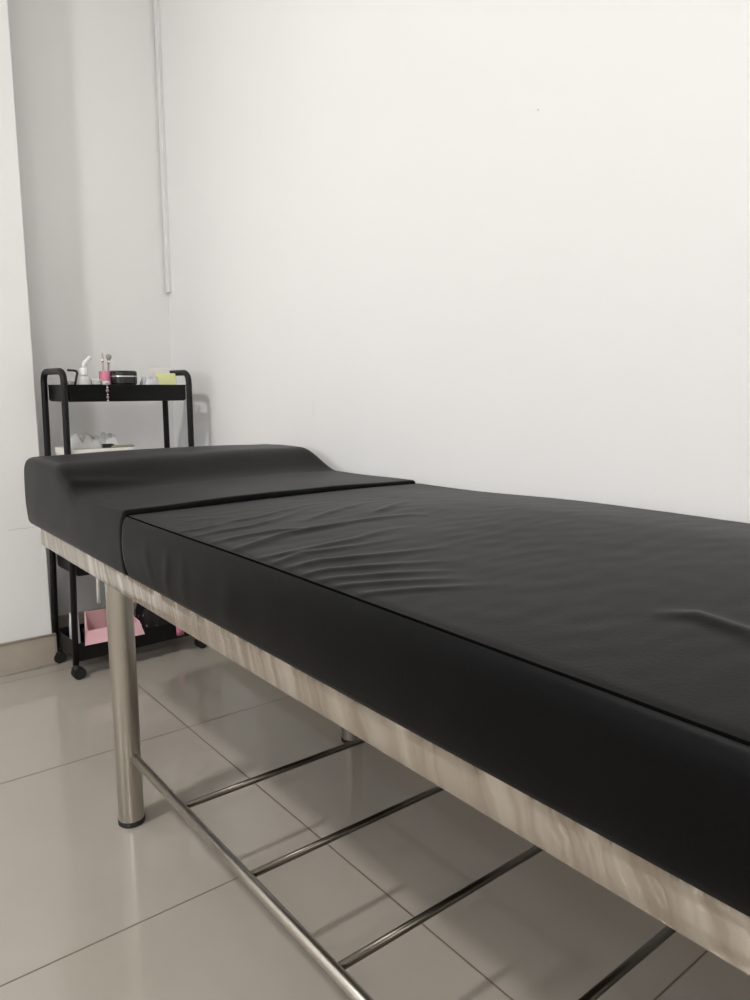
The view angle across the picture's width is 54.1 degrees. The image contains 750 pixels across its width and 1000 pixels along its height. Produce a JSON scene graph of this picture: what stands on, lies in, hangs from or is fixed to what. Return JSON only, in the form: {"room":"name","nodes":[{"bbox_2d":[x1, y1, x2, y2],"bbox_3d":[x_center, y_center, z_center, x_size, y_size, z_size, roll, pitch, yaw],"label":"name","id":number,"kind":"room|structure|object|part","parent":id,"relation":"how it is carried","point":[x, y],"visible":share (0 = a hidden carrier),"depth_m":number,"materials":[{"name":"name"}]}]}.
{"room":"beauty treatment room","nodes":[
{"label":"beauty treatment room","id":0,"kind":"room"},
{"bbox_2d":[0,0,51,642],"bbox_3d":[-2.382,-0.709,1.200,3.278,2.750,0.296,-7,11,-38],"label":"wall","id":1,"kind":"structure","parent":0,"point":[24,586],"depth_m":2.15,"materials":[{"name":"paint"}]},
{"bbox_2d":[0,633,57,676],"bbox_3d":[-2.243,0.615,1.315,3.184,0.098,0.012,-7,11,-38],"label":"baseboard","id":2,"kind":"structure","parent":1,"relation":"attached to","point":[28,654],"depth_m":2.24,"materials":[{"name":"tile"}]},
{"bbox_2d":[7,0,174,616],"bbox_3d":[-0.996,-0.895,2.399,0.602,2.750,0.120,-7,11,-38],"label":"wall","id":3,"kind":"structure","parent":0,"point":[84,71],"depth_m":2.38,"materials":[{"name":"paint"}]},
{"bbox_2d":[51,602,136,627],"bbox_3d":[-0.910,0.418,2.583,0.492,0.098,0.011,-7,11,-38],"label":"baseboard","id":4,"kind":"structure","parent":3,"relation":"attached to","point":[63,620],"depth_m":2.48,"materials":[{"name":"tile"}]},
{"bbox_2d":[0,635,749,999],"bbox_3d":[-0.630,0.956,-0.269,3.900,0.100,5.142,-7,11,-38],"label":"floor","id":5,"kind":"structure","parent":0,"point":[92,907],"depth_m":1.29,"materials":[{"name":"tile"}]},
{"bbox_2d":[41,368,206,679],"bbox_3d":[-0.785,0.051,2.306,0.438,0.908,0.203,-8,11,-40],"label":"utility cart","id":6,"kind":"object","parent":5,"relation":"on","point":[64,393],"visible":0.46,"depth_m":2.20,"materials":[{"name":"black metal"}]},
{"bbox_3d":[-0.934,0.049,2.175,0.036,0.863,0.192,-8,11,-40],"label":"handle frame","id":7,"kind":"part","parent":6,"relation":"part of","materials":[{"name":"black metal"}]},
{"bbox_2d":[67,369,77,384],"bbox_3d":[-0.867,-0.332,2.115,0.030,0.088,0.009,-5,10,-30],"label":"wand","id":8,"kind":"object","parent":6,"relation":"on","point":[72,370],"visible":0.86,"depth_m":2.11,"materials":[{"name":"black plastic"}]},
{"bbox_2d":[57,554,90,575],"bbox_3d":[-0.786,0.172,2.324,0.372,0.049,0.181,-8,11,-40],"label":"tray","id":9,"kind":"object","parent":6,"relation":"on","point":[63,563],"depth_m":2.16,"materials":[{"name":"black metal"}]},
{"bbox_2d":[69,609,80,642],"bbox_3d":[-0.937,0.394,2.289,0.024,0.127,0.056,-7,11,-38],"label":"tissue","id":10,"kind":"object","parent":6,"relation":"on","point":[70,633],"visible":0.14,"depth_m":2.29,"materials":[{"name":"white paper"}]},
{"bbox_2d":[82,628,84,642],"bbox_3d":[-0.826,0.430,2.307,0.143,0.050,0.130,-7,11,-38],"label":"box","id":11,"kind":"object","parent":6,"relation":"on","point":[83,630],"visible":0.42,"depth_m":2.30,"materials":[{"name":"black plastic"}]},
{"bbox_2d":[78,356,91,384],"bbox_3d":[-0.841,-0.355,2.135,0.041,0.128,0.034,-7,11,-38],"label":"dropper bottle","id":12,"kind":"object","parent":6,"relation":"on","point":[83,379],"visible":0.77,"depth_m":2.12,"materials":[{"name":"white plastic"}]},
{"bbox_2d":[55,447,132,454],"bbox_3d":[-0.847,-0.104,2.221,0.179,0.110,0.163,-7,11,-38],"label":"flat box","id":13,"kind":"object","parent":6,"relation":"on","point":[58,450],"visible":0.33,"depth_m":2.16,"materials":[{"name":"white paper"}]},
{"bbox_2d":[70,433,102,449],"bbox_3d":[-0.859,-0.176,2.166,0.093,0.048,0.063,-7,11,-38],"label":"plastic wrapper","id":14,"kind":"object","parent":13,"relation":"on","point":[86,441],"visible":0.9,"depth_m":2.15,"materials":[{"name":"white plastic"}]},
{"bbox_2d":[102,444,113,447],"bbox_3d":[-0.796,-0.161,2.186,0.038,0.012,0.012,-7,11,-38],"label":"clip","id":15,"kind":"object","parent":13,"relation":"on","point":[103,445],"visible":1,"depth_m":2.18,"materials":[{"name":"black plastic"}]},
{"bbox_2d":[98,432,119,444],"bbox_3d":[-0.816,-0.186,2.237,0.070,0.044,0.057,-5,10,-29],"label":"pack","id":16,"kind":"object","parent":13,"relation":"on","point":[104,438],"visible":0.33,"depth_m":2.22,"materials":[{"name":"white plastic"}]},
{"bbox_2d":[111,444,134,447],"bbox_3d":[-0.762,-0.163,2.216,0.070,0.006,0.024,-7,11,-38],"label":"file","id":17,"kind":"object","parent":13,"relation":"on","point":[126,445],"visible":1,"depth_m":2.21,"materials":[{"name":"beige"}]},
{"bbox_2d":[90,379,101,384],"bbox_3d":[-0.824,-0.325,2.168,0.039,0.060,0.039,-7,11,-38],"label":"jar","id":18,"kind":"object","parent":6,"relation":"on","point":[93,381],"visible":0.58,"depth_m":2.15,"materials":[{"name":"grey plastic"}]},
{"bbox_2d":[96,578,99,602],"bbox_3d":[-0.824,0.236,2.175,0.012,0.139,0.017,-7,11,-38],"label":"ribbon","id":19,"kind":"object","parent":6,"relation":"hanging from","point":[97,579],"visible":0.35,"depth_m":2.17,"materials":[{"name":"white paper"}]},
{"bbox_2d":[99,371,110,383],"bbox_3d":[-0.807,-0.342,2.200,0.034,0.084,0.034,-7,11,-38],"label":"cup","id":20,"kind":"object","parent":6,"relation":"on","point":[103,375],"visible":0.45,"depth_m":2.18,"materials":[{"name":"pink plastic"}]},
{"bbox_2d":[101,352,103,370],"bbox_3d":[-0.808,-0.371,2.189,0.008,0.136,0.008,-9,13,-38],"label":"makeup brush","id":21,"kind":"object","parent":20,"relation":"in","point":[102,357],"visible":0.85,"depth_m":2.18,"materials":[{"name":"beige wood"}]},
{"bbox_2d":[106,354,111,370],"bbox_3d":[-0.797,-0.372,2.208,0.017,0.132,0.018,0,9,-1],"label":"makeup brush","id":22,"kind":"object","parent":20,"relation":"in","point":[108,356],"visible":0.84,"depth_m":2.20,"materials":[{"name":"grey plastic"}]},
{"bbox_2d":[105,379,108,401],"bbox_3d":[-0.775,-0.318,2.128,0.009,0.066,0.015,-3,9,-20],"label":"charm","id":23,"kind":"object","parent":6,"relation":"hanging from","point":[107,390],"visible":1,"depth_m":2.12,"materials":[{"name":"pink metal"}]},
{"bbox_2d":[84,608,144,645],"bbox_3d":[-0.815,0.381,2.260,0.178,0.075,0.104,-6,11,-35],"label":"box","id":24,"kind":"object","parent":6,"relation":"on","point":[95,620],"visible":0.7,"depth_m":2.27,"materials":[{"name":"pink plastic"}]},
{"bbox_3d":[-0.870,0.387,2.217,0.011,0.074,0.104,-3,9,-20],"label":"panel","id":25,"kind":"part","parent":24,"relation":"part of","materials":[{"name":"pink plastic"}]},
{"bbox_3d":[-0.835,0.366,2.304,0.146,0.060,0.006,-6,11,-35],"label":"panel","id":26,"kind":"part","parent":24,"relation":"part of","materials":[{"name":"pink plastic"}]},
{"bbox_3d":[-0.789,0.403,2.226,0.178,0.040,0.013,-6,11,-35],"label":"panel","id":27,"kind":"part","parent":24,"relation":"part of","materials":[{"name":"pink plastic"}]},
{"bbox_2d":[48,385,185,401],"bbox_3d":[-0.784,-0.328,2.249,0.364,0.049,0.181,-8,11,-40],"label":"tray","id":28,"kind":"object","parent":6,"relation":"on","point":[70,393],"depth_m":2.17,"materials":[{"name":"black metal"}]},
{"bbox_2d":[57,623,188,660],"bbox_3d":[-0.791,0.422,2.357,0.386,0.058,0.181,-8,11,-40],"label":"tray","id":29,"kind":"object","parent":6,"relation":"on","point":[78,651],"depth_m":2.29,"materials":[{"name":"black"}]},
{"bbox_2d":[140,376,159,384],"bbox_3d":[-0.694,-0.346,2.266,0.061,0.071,0.058,7,11,40],"label":"pack","id":30,"kind":"object","parent":6,"relation":"on","point":[144,381],"visible":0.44,"depth_m":2.25,"materials":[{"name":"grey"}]},
{"bbox_2d":[134,603,169,628],"bbox_3d":[-0.732,0.380,2.404,0.101,0.119,0.122,-7,11,-38],"label":"pouch","id":31,"kind":"object","parent":6,"relation":"on","point":[147,618],"visible":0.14,"depth_m":2.36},
{"bbox_2d":[150,368,169,377],"bbox_3d":[-0.679,-0.369,2.333,0.062,0.096,0.022,-6,10,-32],"label":"card","id":32,"kind":"object","parent":6,"relation":"on","point":[152,370],"visible":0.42,"depth_m":2.33,"materials":[{"name":"white paper"}]},
{"bbox_2d":[154,373,176,384],"bbox_3d":[-0.654,-0.357,2.306,0.066,0.080,0.028,-8,12,-41],"label":"pad","id":33,"kind":"object","parent":6,"relation":"on","point":[163,378],"visible":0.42,"depth_m":2.30,"materials":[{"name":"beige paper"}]},
{"bbox_3d":[-0.639,0.009,2.428,0.020,0.863,0.192,-8,12,-40],"label":"handle frame","id":34,"kind":"part","parent":6,"relation":"part of","materials":[{"name":"black metal"}]},
{"bbox_2d":[176,627,183,635],"bbox_3d":[-0.636,0.409,2.377,0.025,0.051,0.030,-7,11,-38],"label":"cloth","id":35,"kind":"object","parent":6,"relation":"on","point":[179,631],"visible":0.26,"depth_m":2.37,"materials":[{"name":"pink"}]},
{"bbox_3d":[-0.764,-0.327,2.227,0.087,0.046,0.087,-7,11,-38],"label":"case","id":36,"kind":"object","parent":6,"relation":"on","visible":0},
{"bbox_2d":[110,371,136,383],"bbox_3d":[-0.761,-0.370,2.223,0.081,0.040,0.081,-7,11,-38],"label":"case","id":37,"kind":"object","parent":36,"relation":"on","point":[117,377],"visible":0.93,"depth_m":2.19,"materials":[{"name":"black plastic"}]},
{"bbox_3d":[-0.761,-0.383,2.221,0.080,0.015,0.080,-7,11,-38],"label":"lid","id":38,"kind":"part","parent":37,"relation":"part of","materials":[{"name":"black plastic"}]},
{"bbox_2d":[24,444,749,999],"bbox_3d":[0.081,0.332,1.134,0.658,0.706,2.023,-7,11,-38],"label":"bed","id":39,"kind":"object","parent":5,"relation":"on","point":[575,674],"visible":1,"depth_m":0.73,"materials":[{"name":"black faux leather"},{"name":"wood"},{"name":"polished steel"}]},
{"bbox_3d":[-0.484,0.372,1.421,0.049,0.519,0.049,-7,11,-38],"label":"leg","id":40,"kind":"part","parent":39,"relation":"part of","materials":[{"name":"silver metal"}]},
{"bbox_3d":[-0.071,0.576,0.933,0.017,0.017,1.278,-7,11,-38],"label":"rail","id":41,"kind":"part","parent":39,"relation":"part of","materials":[{"name":"silver metal"}]},
{"bbox_3d":[-0.057,0.320,1.755,0.049,0.519,0.049,-7,11,-38],"label":"leg","id":42,"kind":"part","parent":39,"relation":"part of","materials":[{"name":"silver metal"}]},
{"bbox_3d":[0.276,0.115,0.853,0.656,0.128,1.397,-7,11,-38],"label":"mattress","id":43,"kind":"part","parent":39,"relation":"part of","materials":[{"name":"black leather"}]},
{"bbox_2d":[159,0,749,522],"bbox_3d":[0.848,-0.633,0.676,0.120,2.750,5.142,-7,11,-38],"label":"wall","id":44,"kind":"structure","parent":0,"point":[494,246],"depth_m":1.44,"materials":[{"name":"paint"}]},
{"bbox_2d":[153,0,171,292],"bbox_3d":[-0.717,-1.495,2.431,0.012,1.570,0.025,-7,11,-38],"label":"cable trunking","id":45,"kind":"object","parent":44,"relation":"attached to","point":[156,5],"visible":1,"depth_m":2.47,"materials":[{"name":"white plastic"}]}
]}

